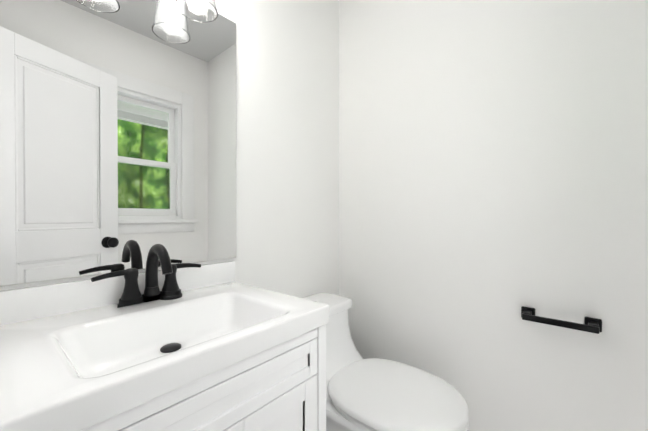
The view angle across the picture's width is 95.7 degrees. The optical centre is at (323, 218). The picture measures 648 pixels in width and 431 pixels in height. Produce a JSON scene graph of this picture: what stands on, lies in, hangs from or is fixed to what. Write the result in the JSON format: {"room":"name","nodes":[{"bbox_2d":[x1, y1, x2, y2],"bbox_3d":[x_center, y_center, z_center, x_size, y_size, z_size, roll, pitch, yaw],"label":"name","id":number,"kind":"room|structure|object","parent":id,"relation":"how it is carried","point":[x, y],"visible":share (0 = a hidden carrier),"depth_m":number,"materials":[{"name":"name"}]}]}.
{"room":"bathroom","nodes":[
{"label":"bathroom","id":0,"kind":"room"},
{"bbox_2d":[0,0,338,297],"bbox_3d":[-0.991,-0.120,0.444,0.120,2.440,3.425,0,0,40],"label":"wall","id":1,"kind":"structure","parent":0,"point":[287,147],"depth_m":1.32,"materials":[{"name":"paint"}]},
{"bbox_2d":[0,0,235,285],"bbox_3d":[-0.535,-0.294,0.881,0.006,0.887,0.617,0,0,40],"label":"mirror","id":2,"kind":"object","parent":1,"relation":"attached to","point":[117,135],"visible":0.88,"depth_m":0.81,"materials":[{"name":"silver mirror"}]},
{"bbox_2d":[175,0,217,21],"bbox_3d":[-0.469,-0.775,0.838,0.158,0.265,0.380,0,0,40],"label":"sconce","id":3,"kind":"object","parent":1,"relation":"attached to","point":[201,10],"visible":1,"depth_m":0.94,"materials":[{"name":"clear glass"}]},
{"bbox_2d":[339,0,647,430],"bbox_3d":[0.722,-0.125,1.158,1.570,2.440,0.120,0,0,40],"label":"wall","id":4,"kind":"structure","parent":0,"point":[493,167],"depth_m":1.11,"materials":[{"name":"paint"}]},
{"bbox_2d":[521,306,601,333],"bbox_3d":[0.785,0.341,0.982,0.215,0.042,0.070,0,0,40],"label":"rail","id":5,"kind":"object","parent":4,"relation":"attached to","point":[592,325],"visible":1,"depth_m":0.95,"materials":[{"name":"black metal"}]},
{"bbox_3d":[-0.393,1.153,-0.055,1.690,0.100,3.425,0,0,40],"label":"floor","id":6,"kind":"structure","parent":0,"visible":0},
{"bbox_2d":[0,244,328,430],"bbox_3d":[-0.369,0.584,0.717,0.475,1.029,0.635,0,0,40],"label":"bathroom vanity","id":7,"kind":"object","parent":6,"relation":"on","point":[169,346],"visible":1,"depth_m":0.66,"materials":[{"name":"white paint"}]},
{"bbox_2d":[91,244,200,307],"bbox_3d":[-0.458,0.152,0.809,0.150,0.167,0.280,0,0,40],"label":"faucet","id":8,"kind":"object","parent":7,"relation":"on","point":[172,295],"depth_m":0.82,"materials":[{"name":"black metal"}]},
{"bbox_2d":[303,293,468,430],"bbox_3d":[0.147,0.729,1.111,0.732,0.734,0.390,0,0,40],"label":"toilet","id":9,"kind":"object","parent":6,"relation":"on","point":[372,394],"visible":0.65,"depth_m":1.00,"materials":[{"name":"white ceramic"}]}
]}

